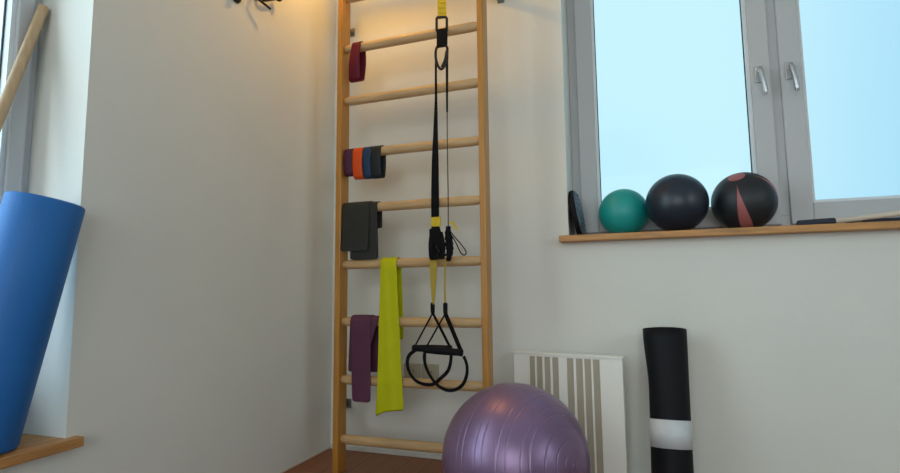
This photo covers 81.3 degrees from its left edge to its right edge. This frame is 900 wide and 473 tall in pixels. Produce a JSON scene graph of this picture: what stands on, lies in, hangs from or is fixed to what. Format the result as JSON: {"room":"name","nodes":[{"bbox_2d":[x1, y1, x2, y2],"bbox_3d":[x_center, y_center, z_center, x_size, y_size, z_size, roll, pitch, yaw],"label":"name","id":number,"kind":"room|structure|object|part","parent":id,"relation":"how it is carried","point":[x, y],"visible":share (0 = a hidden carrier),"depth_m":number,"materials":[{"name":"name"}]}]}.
{"room":"exercise room","nodes":[
{"label":"exercise room","id":0,"kind":"room"},
{"bbox_2d":[0,0,335,472],"bbox_3d":[-1.395,-0.484,0.595,0.300,2.720,4.200,-3,-6,19],"label":"wall","id":1,"kind":"structure","parent":0,"point":[191,332],"depth_m":1.68,"materials":[{"name":"paint"}]},
{"bbox_2d":[0,0,83,468],"bbox_3d":[-1.335,-0.504,0.694,0.310,1.921,1.622,-3,-6,19],"label":"window","id":2,"kind":"structure","parent":1,"relation":"in","point":[16,132],"depth_m":1.39,"materials":[{"name":"plastic"}]},
{"bbox_3d":[-1.291,-0.472,1.098,0.058,1.842,0.727,-3,-6,19],"label":"sash","id":3,"kind":"part","parent":2,"relation":"part of","materials":[{"name":"plastic"}]},
{"bbox_2d":[0,4,48,131],"bbox_3d":[-1.167,-0.081,1.262,0.026,1.146,0.302,-3,-6,21],"label":"wooden pole","id":4,"kind":"object","parent":2,"relation":"on","point":[22,59],"visible":1,"depth_m":1.38,"materials":[{"name":"brown wood"}]},
{"bbox_3d":[-1.442,-0.513,0.745,0.075,1.890,1.546,-3,-6,19],"label":"frame","id":5,"kind":"part","parent":2,"relation":"part of","materials":[{"name":"plastic"}]},
{"bbox_3d":[-1.294,0.438,0.584,0.245,0.024,1.622,-3,-6,19],"label":"sill","id":6,"kind":"part","parent":2,"relation":"part of","materials":[{"name":"brown wood"}]},
{"bbox_2d":[0,191,84,453],"bbox_3d":[-1.017,0.191,1.217,0.255,0.590,0.160,3,-7,-28],"label":"foam roller","id":7,"kind":"object","parent":2,"relation":"on","point":[39,234],"visible":1,"depth_m":1.18,"materials":[{"name":"blue plastic"}]},
{"bbox_2d":[258,0,281,9],"bbox_3d":[-0.716,-0.934,2.064,0.047,0.105,0.150,-4,-7,28],"label":"wall hook","id":8,"kind":"object","parent":1,"relation":"attached to","point":[261,1],"visible":1,"depth_m":2.04,"materials":[{"name":"black metal"}]},
{"bbox_2d":[280,447,329,472],"bbox_3d":[-1.238,0.759,0.413,0.006,0.006,4.200,-3,-6,19],"label":"baseboard","id":9,"kind":"structure","parent":1,"relation":"attached to","point":[329,447],"depth_m":2.19,"materials":[{"name":"white wood"}]},
{"bbox_2d":[284,448,442,472],"bbox_3d":[0.600,0.727,-0.232,3.900,0.100,4.200,-3,-6,19],"label":"floor","id":10,"kind":"structure","parent":0,"point":[356,461],"depth_m":2.15,"materials":[{"name":"brown wood"}]},
{"bbox_2d":[442,383,590,472],"bbox_3d":[0.190,0.650,1.533,0.430,0.428,0.430,-3,-6,19],"label":"exercise ball","id":11,"kind":"object","parent":10,"relation":"on","point":[504,427],"visible":1,"depth_m":1.40,"materials":[{"name":"purple plastic"}]},
{"bbox_2d":[513,350,628,472],"bbox_3d":[0.449,0.676,1.976,0.425,0.462,0.073,-4,-7,29],"label":"heater","id":12,"kind":"object","parent":10,"relation":"on","point":[592,386],"visible":0.59,"depth_m":1.92,"materials":[{"name":"white metal"}]},
{"bbox_3d":[0.324,0.675,2.029,0.022,0.417,0.004,-4,-7,29],"label":"slot panel","id":13,"kind":"part","parent":12,"relation":"part of","materials":[{"name":"white metal"}]},
{"bbox_3d":[0.350,0.673,2.014,0.023,0.417,0.004,-4,-7,29],"label":"slot panel","id":14,"kind":"part","parent":12,"relation":"part of","materials":[{"name":"beige metal"}]},
{"bbox_3d":[0.377,0.671,1.999,0.023,0.417,0.004,-4,-7,29],"label":"slot panel","id":15,"kind":"part","parent":12,"relation":"part of","materials":[{"name":"beige metal"}]},
{"bbox_3d":[0.405,0.669,1.983,0.023,0.417,0.004,-4,-7,29],"label":"slot panel","id":16,"kind":"part","parent":12,"relation":"part of","materials":[{"name":"beige metal"}]},
{"bbox_3d":[0.455,0.666,1.955,0.025,0.417,0.004,-4,-7,29],"label":"slot panel","id":17,"kind":"part","parent":12,"relation":"part of","materials":[{"name":"beige metal"}]},
{"bbox_3d":[0.485,0.664,1.938,0.025,0.417,0.004,-4,-7,29],"label":"slot panel","id":18,"kind":"part","parent":12,"relation":"part of","materials":[{"name":"beige metal"}]},
{"bbox_3d":[0.513,0.662,1.923,0.024,0.417,0.004,-4,-7,29],"label":"slot panel","id":19,"kind":"part","parent":12,"relation":"part of","materials":[{"name":"beige metal"}]},
{"bbox_3d":[0.540,0.660,1.907,0.025,0.417,0.004,-4,-7,29],"label":"slot panel","id":20,"kind":"part","parent":12,"relation":"part of","materials":[{"name":"beige metal"}]},
{"bbox_2d":[643,327,693,472],"bbox_3d":[0.754,0.598,1.800,0.147,0.570,0.230,-3,-6,18],"label":"rolled mat","id":21,"kind":"object","parent":10,"relation":"on","point":[666,348],"visible":1,"depth_m":1.76,"materials":[{"name":"black rubber"}]},
{"bbox_2d":[330,0,899,472],"bbox_3d":[1.332,-0.363,2.016,4.500,2.720,0.300,-3,-6,19],"label":"wall","id":22,"kind":"structure","parent":0,"point":[793,340],"depth_m":2.10,"materials":[{"name":"paint"}]},
{"bbox_2d":[330,444,441,459],"bbox_3d":[1.296,0.866,1.740,3.894,0.019,0.010,-3,-6,19],"label":"baseboard","id":23,"kind":"structure","parent":22,"relation":"attached to","point":[348,447],"depth_m":2.27,"materials":[{"name":"white wood"}]},
{"bbox_2d":[404,363,419,377],"bbox_3d":[-0.166,0.584,2.283,0.074,0.063,0.014,-3,-6,19],"label":"wall socket","id":24,"kind":"object","parent":22,"relation":"attached to","point":[414,367],"visible":0.77,"depth_m":2.27,"materials":[{"name":"beige plastic"}]},
{"bbox_2d":[332,0,503,472],"bbox_3d":[-0.169,-0.316,2.222,0.776,2.500,0.300,-3,-6,19],"label":"wall bars","id":25,"kind":"object","parent":22,"relation":"attached to","point":[341,379],"visible":0.87,"depth_m":2.05,"materials":[{"name":"brown wood"}]},
{"bbox_3d":[-0.450,-0.316,2.196,0.025,2.500,0.065,-3,-6,19],"label":"post","id":26,"kind":"part","parent":25,"relation":"part of","materials":[{"name":"brown wood"}]},
{"bbox_2d":[343,148,353,176],"bbox_3d":[-0.413,-0.307,2.182,0.040,0.116,0.050,-3,-6,19],"label":"band","id":27,"kind":"object","parent":25,"relation":"hanging from","point":[347,157],"visible":0.76,"depth_m":2.16,"materials":[{"name":"purple rubber"}]},
{"bbox_2d":[348,41,365,82],"bbox_3d":[-0.395,-0.738,2.219,0.059,0.171,0.060,-3,-6,19],"label":"band","id":28,"kind":"object","parent":25,"relation":"hanging from","point":[357,59],"visible":0.94,"depth_m":2.20,"materials":[{"name":"red rubber"}]},
{"bbox_2d":[352,147,364,179],"bbox_3d":[-0.371,-0.301,2.167,0.043,0.133,0.056,-3,-6,19],"label":"band","id":29,"kind":"object","parent":25,"relation":"hanging from","point":[357,165],"visible":0.77,"depth_m":2.14,"materials":[{"name":"orange rubber"}]},
{"bbox_2d":[340,201,381,259],"bbox_3d":[-0.356,-0.024,2.131,0.168,0.240,0.061,-3,-6,19],"label":"band","id":30,"kind":"object","parent":25,"relation":"hanging from","point":[361,221],"visible":0.98,"depth_m":2.11,"materials":[{"name":"grey rubber"}]},
{"bbox_2d":[348,315,378,402],"bbox_3d":[-0.334,0.478,2.073,0.130,0.334,0.061,-3,-6,19],"label":"band","id":31,"kind":"object","parent":25,"relation":"hanging from","point":[364,331],"visible":0.96,"depth_m":2.05,"materials":[{"name":"purple rubber"}]},
{"bbox_2d":[362,146,372,178],"bbox_3d":[-0.332,-0.302,2.153,0.035,0.134,0.052,-3,-6,19],"label":"band","id":32,"kind":"object","parent":25,"relation":"hanging from","point":[366,160],"visible":0.73,"depth_m":2.13,"materials":[{"name":"blue rubber"}]},
{"bbox_2d":[371,145,385,178],"bbox_3d":[-0.292,-0.304,2.139,0.044,0.135,0.054,-3,-6,19],"label":"band","id":33,"kind":"object","parent":25,"relation":"hanging from","point":[378,163],"visible":0.92,"depth_m":2.12,"materials":[{"name":"black rubber"}]},
{"bbox_2d":[376,257,403,415],"bbox_3d":[-0.224,0.383,2.041,0.116,0.607,0.060,-3,-6,19],"label":"band","id":34,"kind":"object","parent":25,"relation":"hanging from","point":[389,398],"visible":0.97,"depth_m":2.02,"materials":[{"name":"yellow rubber"}]},
{"bbox_2d":[406,0,468,391],"bbox_3d":[-0.048,-0.255,2.018,0.258,1.647,0.113,-3,-6,19],"label":"trainer","id":35,"kind":"object","parent":25,"relation":"hanging from","point":[437,244],"visible":1,"depth_m":1.96,"materials":[{"name":"black fabric"}]},
{"bbox_3d":[-0.009,-0.254,1.984,0.005,0.463,0.004,-3,-6,19],"label":"edge cord","id":36,"kind":"part","parent":35,"relation":"part of","materials":[{"name":"black fabric"}]},
{"bbox_3d":[0.129,-0.343,1.994,0.025,2.500,0.065,-3,-6,19],"label":"post","id":37,"kind":"part","parent":25,"relation":"part of","materials":[{"name":"brown wood"}]},
{"bbox_2d":[422,364,438,378],"bbox_3d":[-0.085,0.581,2.254,0.076,0.063,0.014,-3,-6,19],"label":"wall socket","id":38,"kind":"object","parent":22,"relation":"attached to","point":[433,368],"visible":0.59,"depth_m":2.25,"materials":[{"name":"beige plastic"}]},
{"bbox_2d":[559,0,899,242],"bbox_3d":[1.278,-0.674,2.033,1.686,1.357,0.357,-3,-6,19],"label":"window","id":39,"kind":"structure","parent":22,"relation":"in","point":[773,59],"depth_m":2.11,"materials":[{"name":"plastic"}]},
{"bbox_2d":[569,190,585,234],"bbox_3d":[0.535,-0.095,2.201,0.060,0.201,0.203,-3,-6,19],"label":"disc","id":40,"kind":"object","parent":39,"relation":"on","point":[575,204],"visible":0.95,"depth_m":2.13,"materials":[{"name":"black rubber"}]},
{"bbox_2d":[599,189,648,232],"bbox_3d":[0.715,-0.097,2.159,0.197,0.197,0.197,-3,-6,19],"label":"medicine ball","id":41,"kind":"object","parent":39,"relation":"on","point":[621,210],"visible":0.85,"depth_m":2.09,"materials":[{"name":"teal rubber"}]},
{"bbox_2d":[645,174,708,230],"bbox_3d":[0.873,-0.128,2.018,0.226,0.226,0.226,-3,-6,19],"label":"medicine ball","id":42,"kind":"object","parent":39,"relation":"on","point":[673,202],"visible":0.85,"depth_m":1.94,"materials":[{"name":"black rubber"}]},
{"bbox_3d":[0.944,-0.659,2.272,0.764,1.270,0.058,-3,-6,19],"label":"sash","id":43,"kind":"part","parent":39,"relation":"part of","materials":[{"name":"plastic"}]},
{"bbox_3d":[1.312,-0.678,2.172,1.594,1.320,0.075,-3,-6,19],"label":"frame","id":44,"kind":"part","parent":39,"relation":"part of","materials":[{"name":"plastic"}]},
{"bbox_3d":[1.274,-0.015,1.934,1.686,0.025,0.292,-3,-6,19],"label":"sill","id":45,"kind":"part","parent":39,"relation":"part of","materials":[{"name":"brown wood"}]},
{"bbox_2d":[711,172,777,227],"bbox_3d":[1.120,-0.132,1.999,0.225,0.225,0.225,5,-8,-44],"label":"medicine ball","id":46,"kind":"object","parent":39,"relation":"on","point":[742,199],"visible":0.91,"depth_m":1.92,"materials":[{"name":"rubber"}]},
{"bbox_3d":[1.252,-0.658,2.127,0.028,0.070,0.008,-3,-6,19],"label":"handle","id":47,"kind":"part","parent":39,"relation":"part of","materials":[{"name":"silver metal"}]},
{"bbox_3d":[1.250,-0.621,2.098,0.031,0.121,0.051,-3,-6,19],"label":"lever","id":48,"kind":"part","parent":39,"relation":"part of","materials":[{"name":"silver metal"}]},
{"bbox_3d":[1.353,-0.662,2.092,0.028,0.070,0.008,-3,-6,19],"label":"handle","id":49,"kind":"part","parent":39,"relation":"part of","materials":[{"name":"silver metal"}]},
{"bbox_3d":[1.351,-0.625,2.062,0.033,0.123,0.052,-3,-6,19],"label":"lever","id":50,"kind":"part","parent":39,"relation":"part of","materials":[{"name":"silver metal"}]},
{"bbox_3d":[1.681,-0.694,2.015,0.732,1.270,0.058,-3,-6,19],"label":"sash","id":51,"kind":"part","parent":39,"relation":"part of","materials":[{"name":"plastic"}]},
{"bbox_2d":[796,211,899,224],"bbox_3d":[1.596,-0.090,1.757,0.750,0.080,0.024,-3,-6,19],"label":"stick","id":52,"kind":"object","parent":39,"relation":"on","point":[894,213],"visible":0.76,"depth_m":1.82,"materials":[{"name":"plastic"}]},
{"bbox_2d":[845,217,899,222],"bbox_3d":[1.673,-0.060,1.782,0.550,0.025,0.025,-3,-6,20],"label":"stick","id":53,"kind":"object","parent":39,"relation":"on","point":[895,218],"visible":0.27,"depth_m":1.83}
]}

